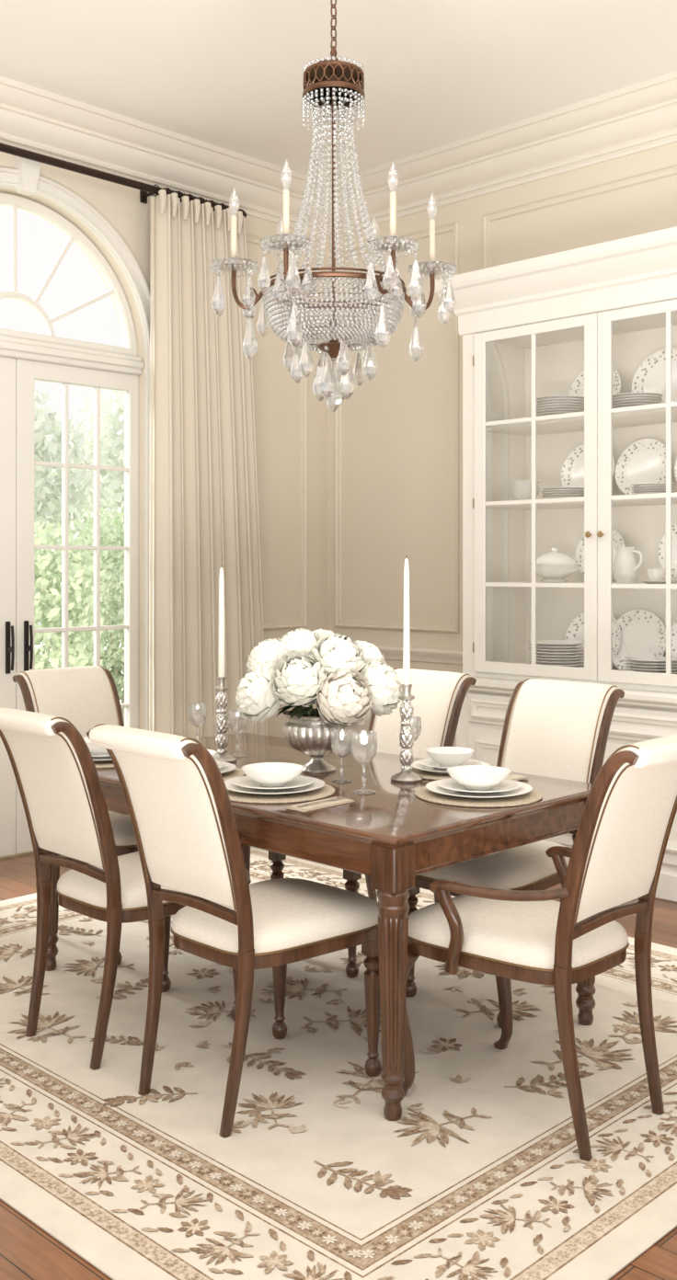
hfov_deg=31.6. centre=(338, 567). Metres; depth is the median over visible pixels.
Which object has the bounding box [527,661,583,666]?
plate
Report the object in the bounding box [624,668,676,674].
plate
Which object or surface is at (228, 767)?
dinner plate
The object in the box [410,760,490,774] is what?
dinner plate
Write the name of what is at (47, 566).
shrub
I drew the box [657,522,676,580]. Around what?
plate
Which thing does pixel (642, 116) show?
trim
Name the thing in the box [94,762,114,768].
placemat
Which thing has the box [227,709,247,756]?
wine glass
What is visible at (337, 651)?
peony
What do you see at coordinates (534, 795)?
placemat
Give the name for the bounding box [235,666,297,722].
peony
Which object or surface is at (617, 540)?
plate
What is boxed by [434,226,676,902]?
china cabinet
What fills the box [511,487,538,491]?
bowl
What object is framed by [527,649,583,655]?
plate
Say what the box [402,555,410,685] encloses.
taper candle
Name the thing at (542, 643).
plate
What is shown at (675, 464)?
plate
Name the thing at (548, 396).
plate
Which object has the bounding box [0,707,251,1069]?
dining chair
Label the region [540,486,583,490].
plate
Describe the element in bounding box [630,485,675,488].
plate
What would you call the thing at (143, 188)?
curtain rod
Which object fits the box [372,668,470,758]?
cushion
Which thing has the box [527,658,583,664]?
plate
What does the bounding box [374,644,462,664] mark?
trim
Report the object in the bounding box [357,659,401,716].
peony
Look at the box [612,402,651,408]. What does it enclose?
plate
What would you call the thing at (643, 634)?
plate
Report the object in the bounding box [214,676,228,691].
candle cup
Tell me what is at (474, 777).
soup bowl
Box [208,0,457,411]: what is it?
chandelier
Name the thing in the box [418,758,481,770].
salad plate
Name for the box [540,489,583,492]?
plate
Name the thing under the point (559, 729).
cushion
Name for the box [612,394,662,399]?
plate
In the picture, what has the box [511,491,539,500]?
bowl
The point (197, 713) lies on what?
bowl
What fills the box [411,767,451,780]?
placemat
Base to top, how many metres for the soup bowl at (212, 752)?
0.052 m
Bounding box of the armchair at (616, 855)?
[401,734,676,1160]
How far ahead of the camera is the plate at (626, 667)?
5.44 m
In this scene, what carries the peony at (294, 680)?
in the urn
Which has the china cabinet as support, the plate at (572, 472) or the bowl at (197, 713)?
the plate at (572, 472)
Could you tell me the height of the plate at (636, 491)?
0.017 m
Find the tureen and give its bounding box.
[529,548,579,582]
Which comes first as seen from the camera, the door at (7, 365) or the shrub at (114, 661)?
the door at (7, 365)
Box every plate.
[90,752,110,758]
[92,757,112,762]
[215,760,225,767]
[218,761,236,773]
[224,776,324,795]
[231,775,313,790]
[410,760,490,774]
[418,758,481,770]
[425,778,532,799]
[436,777,520,794]
[527,640,583,646]
[527,643,583,649]
[527,646,583,652]
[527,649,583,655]
[527,652,583,658]
[527,655,583,662]
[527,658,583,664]
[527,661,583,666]
[536,395,583,400]
[536,398,583,402]
[536,400,583,405]
[536,403,583,408]
[536,406,583,411]
[536,408,583,413]
[536,411,573,416]
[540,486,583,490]
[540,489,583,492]
[540,491,583,494]
[540,493,583,497]
[540,496,579,498]
[560,443,614,494]
[564,611,620,665]
[568,367,620,396]
[574,528,624,576]
[612,391,662,397]
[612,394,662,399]
[612,397,662,402]
[612,400,662,405]
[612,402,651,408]
[612,609,665,670]
[614,438,665,494]
[624,656,676,662]
[624,660,676,666]
[624,662,676,669]
[624,665,676,672]
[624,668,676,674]
[630,482,675,486]
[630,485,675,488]
[630,487,675,491]
[630,490,675,492]
[630,491,665,494]
[631,347,676,402]
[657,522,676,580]
[671,618,676,657]
[674,457,676,480]
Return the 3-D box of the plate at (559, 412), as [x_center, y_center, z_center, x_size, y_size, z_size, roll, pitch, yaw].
[1.094,-0.744,5.907,0.250,0.021,0.250,0,0,45]
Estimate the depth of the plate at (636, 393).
5.50 m
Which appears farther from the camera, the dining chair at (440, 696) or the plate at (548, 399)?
the plate at (548, 399)
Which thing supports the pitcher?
on the china cabinet
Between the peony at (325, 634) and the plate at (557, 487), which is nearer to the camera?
the peony at (325, 634)
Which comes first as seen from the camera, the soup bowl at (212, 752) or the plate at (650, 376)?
the soup bowl at (212, 752)
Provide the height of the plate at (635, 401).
0.020 m
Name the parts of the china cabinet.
glass pane, drawer, door, door, cornice, frame, knob, knob, door, door, drawer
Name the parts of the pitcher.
handle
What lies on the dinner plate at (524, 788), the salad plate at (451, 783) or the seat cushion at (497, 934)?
the salad plate at (451, 783)
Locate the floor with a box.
[0,850,676,1279]
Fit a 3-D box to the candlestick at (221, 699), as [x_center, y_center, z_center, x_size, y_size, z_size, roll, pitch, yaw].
[-0.415,0.539,4.250,0.107,0.300,0.103,0,0,26]
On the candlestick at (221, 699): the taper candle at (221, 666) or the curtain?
the taper candle at (221, 666)
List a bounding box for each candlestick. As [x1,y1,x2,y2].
[213,676,236,763]
[389,684,422,782]
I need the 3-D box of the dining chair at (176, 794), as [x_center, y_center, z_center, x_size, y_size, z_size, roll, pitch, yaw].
[-0.258,0.928,3.304,0.465,1.027,0.778,0,0,45]
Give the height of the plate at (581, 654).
0.024 m
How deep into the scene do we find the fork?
3.47 m
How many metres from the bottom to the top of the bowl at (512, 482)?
0.055 m
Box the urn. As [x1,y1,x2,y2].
[282,708,352,773]
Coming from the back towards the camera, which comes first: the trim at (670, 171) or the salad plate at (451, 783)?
the trim at (670, 171)
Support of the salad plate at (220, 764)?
on the dinner plate at (228, 767)
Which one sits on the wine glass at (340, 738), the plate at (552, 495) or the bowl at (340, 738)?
the bowl at (340, 738)
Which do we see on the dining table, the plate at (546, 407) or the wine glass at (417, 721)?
the wine glass at (417, 721)
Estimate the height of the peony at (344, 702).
0.263 m
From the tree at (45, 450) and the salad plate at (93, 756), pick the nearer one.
the salad plate at (93, 756)
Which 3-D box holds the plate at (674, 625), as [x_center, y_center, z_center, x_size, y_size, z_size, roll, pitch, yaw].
[1.683,0.351,5.565,0.094,0.331,0.340,0,0,-44]
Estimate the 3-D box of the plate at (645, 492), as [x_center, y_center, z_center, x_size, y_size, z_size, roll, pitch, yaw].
[1.458,-0.334,5.535,0.200,0.017,0.200,0,0,45]
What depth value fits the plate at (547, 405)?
5.81 m
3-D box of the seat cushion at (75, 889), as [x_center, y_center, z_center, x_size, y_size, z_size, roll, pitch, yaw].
[-0.592,0.972,3.792,0.459,0.079,0.544,0,0,44]
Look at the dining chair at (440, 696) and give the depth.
4.66 m
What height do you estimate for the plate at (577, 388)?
0.292 m
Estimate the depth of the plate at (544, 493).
5.81 m
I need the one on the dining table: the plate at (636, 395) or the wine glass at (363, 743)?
the wine glass at (363, 743)
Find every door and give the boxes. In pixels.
[0,355,16,857]
[16,358,138,853]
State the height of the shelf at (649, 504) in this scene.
0.020 m
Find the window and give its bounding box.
[0,192,137,355]
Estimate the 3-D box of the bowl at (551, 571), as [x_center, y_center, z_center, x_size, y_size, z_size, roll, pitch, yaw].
[1.073,0.025,5.942,0.235,0.100,0.235,0,0,44]
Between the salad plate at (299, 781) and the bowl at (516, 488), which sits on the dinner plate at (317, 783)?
the salad plate at (299, 781)
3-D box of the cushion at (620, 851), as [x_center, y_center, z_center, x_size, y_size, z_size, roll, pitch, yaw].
[0.764,0.642,2.993,0.230,0.454,0.391,0,0,44]
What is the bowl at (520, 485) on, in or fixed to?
on the bowl at (516, 488)
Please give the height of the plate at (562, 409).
0.021 m
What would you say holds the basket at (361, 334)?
on the chandelier
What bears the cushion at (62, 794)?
on the dining chair at (55, 771)
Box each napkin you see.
[285,796,354,811]
[505,774,528,780]
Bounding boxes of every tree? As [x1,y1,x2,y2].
[34,386,93,605]
[45,388,124,636]
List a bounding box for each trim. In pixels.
[0,70,676,237]
[0,156,149,730]
[0,334,143,375]
[245,233,307,707]
[335,165,676,632]
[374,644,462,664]
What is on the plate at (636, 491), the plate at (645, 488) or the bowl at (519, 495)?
the plate at (645, 488)
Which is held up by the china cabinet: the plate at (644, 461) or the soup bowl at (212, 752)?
the plate at (644, 461)
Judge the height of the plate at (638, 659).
0.022 m
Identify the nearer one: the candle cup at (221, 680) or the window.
the candle cup at (221, 680)
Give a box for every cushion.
[0,707,103,866]
[18,665,119,737]
[57,851,250,908]
[89,724,235,906]
[108,811,137,845]
[171,878,377,953]
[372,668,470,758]
[408,888,628,969]
[418,840,569,889]
[501,678,617,783]
[574,734,676,920]
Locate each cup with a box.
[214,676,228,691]
[398,684,414,701]
[646,569,665,581]
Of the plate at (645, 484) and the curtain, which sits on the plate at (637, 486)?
the plate at (645, 484)
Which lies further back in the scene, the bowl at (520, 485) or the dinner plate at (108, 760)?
the bowl at (520, 485)
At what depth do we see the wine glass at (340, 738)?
3.82 m
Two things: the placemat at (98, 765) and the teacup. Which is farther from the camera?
the teacup
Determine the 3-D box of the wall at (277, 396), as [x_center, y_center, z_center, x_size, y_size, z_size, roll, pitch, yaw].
[-3.046,-0.440,4.605,0.200,3.780,8.300,0,0,45]
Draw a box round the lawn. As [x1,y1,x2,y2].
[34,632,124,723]
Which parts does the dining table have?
leg, leg, leg, leg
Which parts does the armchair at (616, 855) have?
leg, armrest, leg, seat rail, nailhead trim, armrest, leg, post, rail, leg, post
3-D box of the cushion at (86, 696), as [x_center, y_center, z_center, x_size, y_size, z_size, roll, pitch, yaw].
[-1.087,0.642,4.882,0.230,0.454,0.391,0,0,44]
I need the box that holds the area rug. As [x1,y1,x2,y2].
[0,845,676,1279]
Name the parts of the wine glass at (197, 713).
stem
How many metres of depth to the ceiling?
5.49 m
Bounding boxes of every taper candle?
[217,567,224,676]
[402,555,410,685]
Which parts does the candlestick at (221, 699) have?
stem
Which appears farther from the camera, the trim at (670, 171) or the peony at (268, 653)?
the trim at (670, 171)
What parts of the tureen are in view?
lid, handle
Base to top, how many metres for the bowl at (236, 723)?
0.088 m
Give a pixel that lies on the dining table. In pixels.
(392, 836)
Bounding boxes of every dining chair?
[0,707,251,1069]
[12,665,137,965]
[86,723,381,1137]
[268,668,476,977]
[406,678,624,1028]
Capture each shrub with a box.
[34,520,110,669]
[44,504,124,722]
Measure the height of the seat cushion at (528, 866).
0.079 m
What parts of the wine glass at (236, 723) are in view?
stem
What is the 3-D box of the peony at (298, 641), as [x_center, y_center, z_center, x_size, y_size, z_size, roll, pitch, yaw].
[-0.127,0.398,4.078,0.182,0.384,0.177,0,0,45]
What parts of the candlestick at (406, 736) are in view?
stem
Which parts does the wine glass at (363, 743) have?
stem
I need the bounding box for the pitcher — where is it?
[612,547,642,582]
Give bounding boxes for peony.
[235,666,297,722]
[246,638,305,716]
[270,652,328,719]
[279,628,321,715]
[309,633,365,675]
[311,667,373,729]
[313,628,336,716]
[356,640,386,664]
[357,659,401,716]
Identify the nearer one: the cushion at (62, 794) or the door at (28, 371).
the cushion at (62, 794)
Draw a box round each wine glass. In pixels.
[187,702,206,746]
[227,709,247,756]
[330,729,352,783]
[350,730,377,794]
[400,716,421,750]
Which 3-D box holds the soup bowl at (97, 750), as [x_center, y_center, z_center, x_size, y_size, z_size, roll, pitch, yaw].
[-0.844,0.641,4.278,0.184,0.052,0.184,0,0,45]
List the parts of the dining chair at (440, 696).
leg, leg, leg, post, leg, post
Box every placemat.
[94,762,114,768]
[221,767,244,780]
[227,783,334,803]
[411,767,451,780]
[414,786,542,807]
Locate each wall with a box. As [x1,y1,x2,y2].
[0,151,328,738]
[328,141,676,746]
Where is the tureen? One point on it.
(554, 566)
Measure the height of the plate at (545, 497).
0.018 m
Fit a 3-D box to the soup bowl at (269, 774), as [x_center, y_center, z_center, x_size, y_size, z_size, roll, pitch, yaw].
[-0.202,0.641,3.675,0.194,0.052,0.194,0,0,45]
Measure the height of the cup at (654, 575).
0.060 m
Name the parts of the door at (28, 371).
handle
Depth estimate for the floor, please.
2.56 m
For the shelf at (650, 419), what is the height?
0.020 m
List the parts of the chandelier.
flame bulb, arm, flame bulb, flame bulb, arm, chain, stem, flame bulb, arm, flame bulb, arm, flame bulb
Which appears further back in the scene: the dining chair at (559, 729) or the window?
the window
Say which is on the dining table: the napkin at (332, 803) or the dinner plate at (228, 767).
the napkin at (332, 803)
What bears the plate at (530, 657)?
on the plate at (529, 659)
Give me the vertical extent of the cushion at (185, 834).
0.454 m
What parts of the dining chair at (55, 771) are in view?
post, leg, rail, post, leg, seat rail, nailhead trim, leg, leg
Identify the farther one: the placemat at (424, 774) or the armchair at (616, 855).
the placemat at (424, 774)
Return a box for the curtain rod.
[0,142,247,217]
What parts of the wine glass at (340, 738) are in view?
stem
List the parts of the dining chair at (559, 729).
leg, nailhead trim, seat rail, leg, post, post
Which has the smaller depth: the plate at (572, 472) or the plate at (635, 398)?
the plate at (635, 398)
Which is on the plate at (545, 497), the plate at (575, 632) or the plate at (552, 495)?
the plate at (552, 495)
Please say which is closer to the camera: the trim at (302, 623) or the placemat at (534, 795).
the placemat at (534, 795)
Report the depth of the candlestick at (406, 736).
3.86 m
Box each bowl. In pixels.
[82,736,109,755]
[187,702,206,726]
[206,749,217,756]
[227,709,247,734]
[240,762,304,787]
[330,729,352,757]
[350,730,377,764]
[425,746,474,766]
[446,765,510,789]
[511,480,539,484]
[511,483,539,488]
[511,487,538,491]
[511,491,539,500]
[530,561,577,582]
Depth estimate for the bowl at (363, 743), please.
3.63 m
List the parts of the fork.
handle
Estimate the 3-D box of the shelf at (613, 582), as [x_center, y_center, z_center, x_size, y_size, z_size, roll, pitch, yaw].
[1.393,0.085,5.683,1.560,0.020,0.460,0,0,44]
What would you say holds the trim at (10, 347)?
attached to the wall at (277, 396)
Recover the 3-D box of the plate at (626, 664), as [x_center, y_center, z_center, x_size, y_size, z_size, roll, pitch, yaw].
[1.458,0.459,5.535,0.260,0.022,0.260,0,0,45]
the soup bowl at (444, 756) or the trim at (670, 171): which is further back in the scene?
the trim at (670, 171)
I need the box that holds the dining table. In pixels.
[45,731,595,1120]
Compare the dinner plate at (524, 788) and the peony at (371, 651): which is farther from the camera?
the peony at (371, 651)
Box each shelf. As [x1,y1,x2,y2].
[486,406,676,436]
[486,497,676,510]
[509,581,676,583]
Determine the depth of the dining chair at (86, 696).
4.84 m
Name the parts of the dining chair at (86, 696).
post, post, leg, nailhead trim, seat rail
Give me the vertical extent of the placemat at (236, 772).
0.006 m
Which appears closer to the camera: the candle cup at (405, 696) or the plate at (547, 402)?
the candle cup at (405, 696)
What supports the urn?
on the dining table
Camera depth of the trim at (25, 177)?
6.34 m
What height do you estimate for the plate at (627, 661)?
0.022 m
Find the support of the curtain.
hanging from the curtain rod
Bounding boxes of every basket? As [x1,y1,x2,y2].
[262,276,404,352]
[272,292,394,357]
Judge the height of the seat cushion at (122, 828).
0.079 m
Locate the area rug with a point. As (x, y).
(481, 1174)
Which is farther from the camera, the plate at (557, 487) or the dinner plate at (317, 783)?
the plate at (557, 487)
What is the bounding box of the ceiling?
[0,0,676,182]
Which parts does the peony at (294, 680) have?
stem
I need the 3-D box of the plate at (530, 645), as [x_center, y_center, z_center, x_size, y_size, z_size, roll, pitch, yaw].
[1.080,0.395,5.921,0.280,0.024,0.280,0,0,45]
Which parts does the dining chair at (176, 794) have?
post, leg, rail, post, leg, nailhead trim, seat rail, leg, leg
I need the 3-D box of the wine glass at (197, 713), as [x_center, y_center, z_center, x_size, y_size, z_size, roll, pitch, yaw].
[-0.542,0.607,4.599,0.073,0.165,0.073,0,0,-23]
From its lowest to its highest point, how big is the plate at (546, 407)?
0.021 m
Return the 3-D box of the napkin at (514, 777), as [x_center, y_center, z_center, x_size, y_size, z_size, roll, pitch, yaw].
[0.553,0.686,3.880,0.060,0.007,0.140,0,0,45]
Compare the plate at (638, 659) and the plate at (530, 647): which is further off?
the plate at (530, 647)
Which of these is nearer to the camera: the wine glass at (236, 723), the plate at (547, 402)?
the wine glass at (236, 723)
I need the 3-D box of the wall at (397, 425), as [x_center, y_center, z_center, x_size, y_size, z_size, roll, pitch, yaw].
[2.893,-0.440,4.728,8.500,3.780,0.200,0,0,45]
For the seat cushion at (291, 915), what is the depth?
3.25 m
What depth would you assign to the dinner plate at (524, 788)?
3.57 m
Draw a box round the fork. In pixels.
[297,796,345,807]
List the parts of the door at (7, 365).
handle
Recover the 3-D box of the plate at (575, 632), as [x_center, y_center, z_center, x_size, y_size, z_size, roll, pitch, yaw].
[1.270,0.361,5.972,0.088,0.312,0.320,0,0,-44]
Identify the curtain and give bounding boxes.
[148,184,267,738]
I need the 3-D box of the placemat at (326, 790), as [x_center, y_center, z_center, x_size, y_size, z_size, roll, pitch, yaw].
[-0.202,0.686,3.675,0.384,0.006,0.384,0,0,37]
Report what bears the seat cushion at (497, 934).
on the armchair at (616, 855)
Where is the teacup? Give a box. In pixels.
[640,569,672,583]

